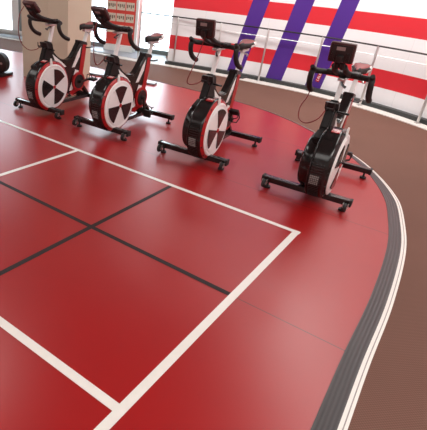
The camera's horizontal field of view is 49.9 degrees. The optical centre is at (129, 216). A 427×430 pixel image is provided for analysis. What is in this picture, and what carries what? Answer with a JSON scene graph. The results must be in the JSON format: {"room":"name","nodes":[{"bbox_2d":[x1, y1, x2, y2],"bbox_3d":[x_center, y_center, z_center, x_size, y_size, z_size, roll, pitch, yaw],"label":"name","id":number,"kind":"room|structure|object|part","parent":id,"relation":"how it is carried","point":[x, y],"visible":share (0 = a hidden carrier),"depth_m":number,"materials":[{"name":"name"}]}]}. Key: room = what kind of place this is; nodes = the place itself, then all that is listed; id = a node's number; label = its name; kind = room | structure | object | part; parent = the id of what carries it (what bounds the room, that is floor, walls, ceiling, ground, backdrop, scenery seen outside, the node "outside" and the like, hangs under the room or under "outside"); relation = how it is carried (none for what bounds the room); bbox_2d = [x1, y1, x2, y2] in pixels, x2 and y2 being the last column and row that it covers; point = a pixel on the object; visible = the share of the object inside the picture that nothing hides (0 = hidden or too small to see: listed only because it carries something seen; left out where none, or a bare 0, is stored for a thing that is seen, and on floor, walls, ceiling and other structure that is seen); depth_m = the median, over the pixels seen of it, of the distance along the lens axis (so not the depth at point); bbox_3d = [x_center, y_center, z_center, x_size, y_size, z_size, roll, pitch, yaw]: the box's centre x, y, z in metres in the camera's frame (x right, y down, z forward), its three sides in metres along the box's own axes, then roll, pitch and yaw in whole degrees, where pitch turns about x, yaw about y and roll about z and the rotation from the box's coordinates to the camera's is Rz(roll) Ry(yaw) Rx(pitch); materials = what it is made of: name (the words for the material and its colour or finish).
{"room":"gym","nodes":[
{"label":"gym","id":0,"kind":"room"},
{"bbox_2d":[21,0,91,77],"bbox_3d":[-1.044,-3.860,6.421,0.810,3.600,0.726,17,31,21],"label":"wall column","id":1,"kind":"structure","parent":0,"point":[72,13],"depth_m":6.69,"materials":[{"name":"paint"}]},
{"bbox_2d":[0,49,388,429],"bbox_3d":[-3.257,-0.962,4.495,11.342,0.001,14.950,5,28,0],"label":"floor","id":2,"kind":"structure","parent":0,"point":[111,312],"depth_m":2.71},
{"bbox_2d":[0,52,12,76],"bbox_3d":[-2.823,-2.632,7.218,2.050,0.405,0.300,15,30,18],"label":"rowing machine","id":3,"kind":"object","parent":2,"relation":"on","point":[4,60],"visible":1,"depth_m":6.91,"materials":[{"name":"plastic"}]},
{"bbox_2d":[0,150,76,175],"bbox_3d":[-1.126,-0.318,3.648,1.219,0.001,1.659,5,28,0],"label":"trim","id":4,"kind":"structure","parent":2,"relation":"on","point":[73,151],"depth_m":3.99,"materials":[{"name":"white paint"}]},
{"bbox_2d":[13,0,97,118],"bbox_3d":[-0.816,-1.929,5.384,0.744,1.223,1.255,21,32,28],"label":"exercise bike","id":5,"kind":"object","parent":2,"relation":"on","point":[51,78],"visible":0.99,"depth_m":5.16,"materials":[{"name":"black paint"}]},
{"bbox_3d":[-0.909,-2.054,5.131,0.034,0.295,0.127,21,32,28],"label":"handlebar post","id":6,"kind":"part","parent":5,"relation":"part of","materials":[{"name":"silver metal"}]},
{"bbox_3d":[-0.776,-1.827,5.528,0.072,0.647,0.676,21,32,28],"label":"frame","id":7,"kind":"part","parent":5,"relation":"part of","materials":[{"name":"black paint"}]},
{"bbox_3d":[-0.593,-1.971,5.673,0.004,0.455,0.145,21,32,28],"label":"red panel","id":8,"kind":"part","parent":5,"relation":"part of","materials":[{"name":"paint"}]},
{"bbox_3d":[-0.565,-2.215,5.633,0.034,0.257,0.135,21,32,28],"label":"seat post","id":9,"kind":"part","parent":5,"relation":"part of","materials":[{"name":"silver metal"}]},
{"bbox_2d":[0,316,118,410],"bbox_3d":[-2.669,-0.393,3.535,5.451,0.001,3.970,5,28,0],"label":"trim","id":10,"kind":"structure","parent":2,"relation":"on","point":[109,402],"depth_m":1.97,"materials":[{"name":"white paint"}]},
{"bbox_2d":[0,186,171,275],"bbox_3d":[-0.265,0.071,3.071,1.203,0.001,1.640,5,28,0],"label":"trim","id":11,"kind":"structure","parent":2,"relation":"on","point":[66,239],"depth_m":2.96,"materials":[{"name":"black paint"}]},
{"bbox_2d":[0,181,229,294],"bbox_3d":[-2.508,-0.932,4.558,6.433,0.001,4.678,5,28,0],"label":"trim","id":12,"kind":"structure","parent":2,"relation":"on","point":[199,279],"depth_m":2.92,"materials":[{"name":"black paint"}]},
{"bbox_2d":[72,6,174,140],"bbox_3d":[-0.030,-1.609,4.879,0.744,1.262,1.255,22,33,29],"label":"exercise bike","id":13,"kind":"object","parent":2,"relation":"on","point":[113,97],"visible":1,"depth_m":4.65,"materials":[{"name":"black metal"}]},
{"bbox_3d":[-0.125,-1.753,4.618,0.034,0.295,0.127,22,33,29],"label":"handlebar post","id":14,"kind":"part","parent":13,"relation":"part of","materials":[{"name":"silver metal"}]},
{"bbox_3d":[0.010,-1.488,5.031,0.072,0.647,0.676,22,33,29],"label":"frame","id":15,"kind":"part","parent":13,"relation":"part of","materials":[{"name":"black paint"}]},
{"bbox_3d":[0.159,-1.315,5.230,0.046,0.202,0.044,22,35,29],"label":"crank arm","id":16,"kind":"part","parent":13,"relation":"part of","materials":[{"name":"black metal"}]},
{"bbox_3d":[0.197,-1.630,5.173,0.004,0.455,0.145,22,33,29],"label":"red panel","id":17,"kind":"part","parent":13,"relation":"part of","materials":[{"name":"paint"}]},
{"bbox_3d":[0.226,-1.865,5.137,0.034,0.257,0.135,22,33,29],"label":"seat post","id":18,"kind":"part","parent":13,"relation":"part of","materials":[{"name":"silver metal"}]},
{"bbox_2d":[90,69,156,84],"bbox_3d":[-0.166,-2.343,7.504,1.344,0.030,0.353,21,32,27],"label":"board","id":19,"kind":"object","parent":2,"relation":"on","point":[96,72],"visible":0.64,"depth_m":7.57,"materials":[{"name":"white"}]},
{"bbox_2d":[0,120,300,233],"bbox_3d":[-2.146,-1.387,5.452,7.023,0.001,5.109,5,28,0],"label":"trim","id":20,"kind":"structure","parent":2,"relation":"on","point":[63,144],"depth_m":3.85,"materials":[{"name":"white paint"}]},
{"bbox_2d":[94,230,299,429],"bbox_3d":[-0.517,1.039,1.242,3.348,0.001,4.593,5,28,0],"label":"trim","id":21,"kind":"structure","parent":2,"relation":"on","point":[134,396],"depth_m":2.15,"materials":[{"name":"white paint"}]},
{"bbox_2d":[3,49,400,429],"bbox_3d":[-1.997,-1.645,5.960,7.606,0.009,16.331,-7,31,-22],"label":"trim","id":22,"kind":"structure","parent":2,"relation":"on","point":[329,415],"depth_m":2.34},
{"bbox_2d":[157,18,261,169],"bbox_3d":[0.876,-1.250,4.349,0.744,1.276,1.255,21,32,28],"label":"exercise bike","id":23,"kind":"object","parent":2,"relation":"on","point":[207,122],"visible":1,"depth_m":4.08,"materials":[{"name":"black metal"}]},
{"bbox_2d":[188,137,194,146],"bbox_3d":[0.568,-0.675,4.032,0.066,0.077,0.025,21,32,28],"label":"vent","id":24,"kind":"object","parent":23,"relation":"attached to","point":[191,140],"depth_m":4.03,"materials":[{"name":"black plastic"}]},
{"bbox_2d":[189,36,195,41],"bbox_3d":[0.570,-1.594,4.022,0.044,0.064,0.086,27,35,35],"label":"hood","id":25,"kind":"object","parent":23,"relation":"attached to","point":[191,38],"depth_m":4.00,"materials":[{"name":"black rubber"}]},
{"bbox_3d":[0.784,-1.385,4.091,0.034,0.295,0.127,21,32,28],"label":"handlebar post","id":26,"kind":"part","parent":23,"relation":"part of","materials":[{"name":"silver metal"}]},
{"bbox_3d":[0.914,-1.124,4.506,0.072,0.647,0.676,21,32,28],"label":"frame","id":27,"kind":"part","parent":23,"relation":"part of","materials":[{"name":"black paint"}]},
{"bbox_3d":[1.097,-1.268,4.651,0.004,0.455,0.145,21,32,28],"label":"red panel","id":28,"kind":"part","parent":23,"relation":"part of","materials":[{"name":"paint"}]},
{"bbox_3d":[1.130,-1.569,4.580,0.034,0.257,0.135,21,32,28],"label":"seat post","id":29,"kind":"part","parent":23,"relation":"part of","materials":[{"name":"silver metal"}]},
{"bbox_2d":[261,41,375,211],"bbox_3d":[1.744,-0.843,3.767,0.744,1.250,1.255,22,33,28],"label":"exercise bike","id":30,"kind":"object","parent":2,"relation":"on","point":[322,159],"visible":1,"depth_m":3.48,"materials":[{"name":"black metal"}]},
{"bbox_2d":[310,64,316,70],"bbox_3d":[1.433,-1.153,3.466,0.044,0.064,0.086,28,36,36],"label":"hood","id":31,"kind":"object","parent":30,"relation":"attached to","point":[312,68],"depth_m":3.44,"materials":[{"name":"black rubber"}]},
{"bbox_2d":[308,175,318,185],"bbox_3d":[1.427,-0.283,3.448,0.066,0.077,0.025,22,33,28],"label":"vent","id":32,"kind":"object","parent":30,"relation":"attached to","point":[313,180],"depth_m":3.45,"materials":[{"name":"grey plastic"}]},
{"bbox_3d":[1.646,-0.941,3.530,0.034,0.295,0.127,22,33,28],"label":"handlebar post","id":33,"kind":"part","parent":30,"relation":"part of","materials":[{"name":"silver metal"}]},
{"bbox_3d":[1.471,-1.165,3.092,0.058,0.024,0.003,22,45,29],"label":"maker plate","id":34,"kind":"part","parent":30,"relation":"part of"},
{"bbox_3d":[1.676,-0.810,3.490,0.032,0.023,0.100,-16,35,-33],"label":"post lever","id":35,"kind":"part","parent":30,"relation":"part of","materials":[{"name":"black metal"}]},
{"bbox_3d":[1.785,-0.728,3.916,0.072,0.647,0.676,22,33,28],"label":"frame","id":36,"kind":"part","parent":30,"relation":"part of","materials":[{"name":"black paint"}]},
{"bbox_3d":[1.972,-0.870,4.058,0.004,0.455,0.145,22,33,28],"label":"red panel","id":37,"kind":"part","parent":30,"relation":"part of","materials":[{"name":"paint"}]},
{"bbox_3d":[2.002,-1.126,4.011,0.034,0.257,0.135,22,33,28],"label":"seat post","id":38,"kind":"part","parent":30,"relation":"part of","materials":[{"name":"silver metal"}]},
{"bbox_2d":[369,74,375,80],"bbox_3d":[1.780,-1.013,3.263,0.044,0.064,0.086,17,31,21],"label":"hood","id":39,"kind":"object","parent":30,"relation":"attached to","point":[371,78],"depth_m":3.24,"materials":[{"name":"black rubber"}]},
{"bbox_2d":[254,106,406,429],"bbox_3d":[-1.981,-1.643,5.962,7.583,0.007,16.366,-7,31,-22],"label":"trim","id":40,"kind":"structure","parent":2,"relation":"on","point":[341,424],"depth_m":2.33,"materials":[{"name":"white paint"}]},
{"bbox_2d":[0,38,426,429],"bbox_3d":[-1.498,-1.232,5.290,15.200,0.001,17.150,5,28,0],"label":"floor","id":41,"kind":"structure","parent":0,"point":[393,394],"depth_m":3.69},
{"bbox_2d":[167,0,426,118],"bbox_3d":[3.378,-2.141,3.968,3.128,3.600,11.097,-1,29,-11],"label":"wall","id":42,"kind":"structure","parent":0,"point":[400,24],"depth_m":7.55,"materials":[{"name":"white paint"}]},
{"bbox_2d":[0,33,165,62],"bbox_3d":[-2.492,-4.198,10.571,6.700,0.001,3.130,5,28,0],"label":"trim","id":43,"kind":"structure","parent":42,"relation":"attached to","point":[161,58],"depth_m":9.96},
{"bbox_2d":[103,0,139,52],"bbox_3d":[-0.131,-4.689,9.755,0.740,2.000,0.240,12,29,13],"label":"stand","id":44,"kind":"object","parent":43,"relation":"on","point":[121,12],"visible":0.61,"depth_m":9.88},
{"bbox_2d":[0,36,426,129],"bbox_3d":[0.616,-2.228,7.455,4.690,0.012,16.031,-15,34,-32],"label":"trim","id":45,"kind":"structure","parent":42,"relation":"attached to","point":[411,122],"depth_m":7.83,"materials":[{"name":"paint"}]},
{"bbox_2d":[136,12,426,123],"bbox_3d":[2.828,-2.345,7.064,1.257,0.905,7.276,-16,35,-34],"label":"balustrade","id":46,"kind":"object","parent":45,"relation":"on","point":[178,17],"visible":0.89,"depth_m":7.51,"materials":[{"name":"black metal"}]},
{"bbox_3d":[0.214,-3.718,9.185,0.070,0.893,0.070,5,28,0],"label":"post","id":47,"kind":"part","parent":46,"relation":"part of","materials":[{"name":"metal"}]},
{"bbox_3d":[0.929,-3.498,8.894,0.070,0.893,0.070,5,28,0],"label":"post","id":48,"kind":"part","parent":46,"relation":"part of","materials":[{"name":"metal"}]},
{"bbox_3d":[1.688,-3.216,8.498,0.070,0.893,0.070,5,28,0],"label":"post","id":49,"kind":"part","parent":46,"relation":"part of","materials":[{"name":"metal"}]},
{"bbox_3d":[2.423,-2.903,8.041,0.070,0.893,0.070,5,28,0],"label":"post","id":50,"kind":"part","parent":46,"relation":"part of","materials":[{"name":"metal"}]},
{"bbox_3d":[2.869,-2.733,6.859,1.197,0.024,7.190,-16,35,-34],"label":"handrail","id":51,"kind":"part","parent":46,"relation":"part of","materials":[{"name":"black metal"}]},
{"bbox_3d":[3.157,-2.567,7.540,0.070,0.893,0.070,5,28,0],"label":"post","id":52,"kind":"part","parent":46,"relation":"part of","materials":[{"name":"metal"}]},
{"bbox_3d":[3.704,-2.166,6.888,0.070,0.893,0.070,5,28,0],"label":"post","id":53,"kind":"part","parent":46,"relation":"part of","materials":[{"name":"metal"}]},
{"bbox_3d":[4.147,-1.726,6.149,0.070,0.893,0.070,5,28,0],"label":"post","id":54,"kind":"part","parent":46,"relation":"part of","materials":[{"name":"metal"}]},
{"bbox_2d":[165,60,426,124],"bbox_3d":[3.135,-0.590,4.782,3.048,0.070,10.866,-1,29,-11],"label":"baseboard","id":55,"kind":"structure","parent":42,"relation":"attached to","point":[401,113],"depth_m":7.86,"materials":[{"name":"grey metal"}]},
{"bbox_2d":[315,74,321,81],"bbox_3d":[3.292,-2.434,7.713,0.009,0.209,0.102,-21,38,-39],"label":"wall sign","id":56,"kind":"object","parent":42,"relation":"attached to","point":[319,75],"visible":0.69,"depth_m":7.73,"materials":[{"name":"red paint"}]},
{"label":"outside","id":57,"kind":"structure","parent":0,"visible":0},
{"bbox_2d":[0,0,173,50],"bbox_3d":[-6.956,-12.235,24.944,44.000,0.001,35.100,5,28,0],"label":"ground","id":58,"kind":"structure","parent":57,"point":[5,17],"depth_m":18.17,"materials":[{"name":"white"}]},
{"bbox_2d":[92,0,173,40],"bbox_3d":[-0.138,-6.149,13.607,3.200,1.160,0.027,10,29,9],"label":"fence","id":59,"kind":"object","parent":58,"relation":"on","point":[99,29],"visible":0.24,"depth_m":13.53,"materials":[{"name":"white metal"}]},
{"bbox_3d":[-3.615,-7.584,9.957,9.923,0.830,3.114,5,28,0],"label":"wall","id":60,"kind":"structure","parent":0,"visible":0},
{"bbox_2d":[0,0,17,34],"bbox_3d":[-3.546,-6.066,10.945,1.980,2.780,0.460,13,29,15],"label":"window","id":61,"kind":"structure","parent":60,"relation":"in","point":[12,30],"depth_m":11.06,"materials":[{"name":"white glass"}]},
{"bbox_3d":[-2.766,-5.779,10.563,0.090,2.640,0.080,13,29,15],"label":"frame","id":62,"kind":"part","parent":61,"relation":"part of","materials":[{"name":"white metal"}]},
{"bbox_2d":[16,0,21,35],"bbox_3d":[-2.345,-5.785,10.622,0.570,2.780,0.460,13,29,15],"label":"window","id":63,"kind":"structure","parent":60,"relation":"in","point":[18,2],"depth_m":10.95,"materials":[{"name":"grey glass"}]},
{"bbox_3d":[-2.407,-5.708,10.460,0.470,2.610,0.060,13,29,15],"label":"frame","id":64,"kind":"part","parent":63,"relation":"part of","materials":[{"name":"grey metal"}]},
{"bbox_2d":[91,0,140,50],"bbox_3d":[-0.923,-5.357,10.063,2.580,2.780,0.080,13,29,15],"label":"window","id":65,"kind":"structure","parent":60,"relation":"in","point":[92,42],"depth_m":10.57,"materials":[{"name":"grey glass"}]},
{"bbox_2d":[137,0,167,55],"bbox_3d":[0.702,-4.977,9.626,0.870,2.780,0.080,13,29,15],"label":"window","id":66,"kind":"structure","parent":60,"relation":"in","point":[154,51],"depth_m":10.19,"materials":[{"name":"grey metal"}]}
]}

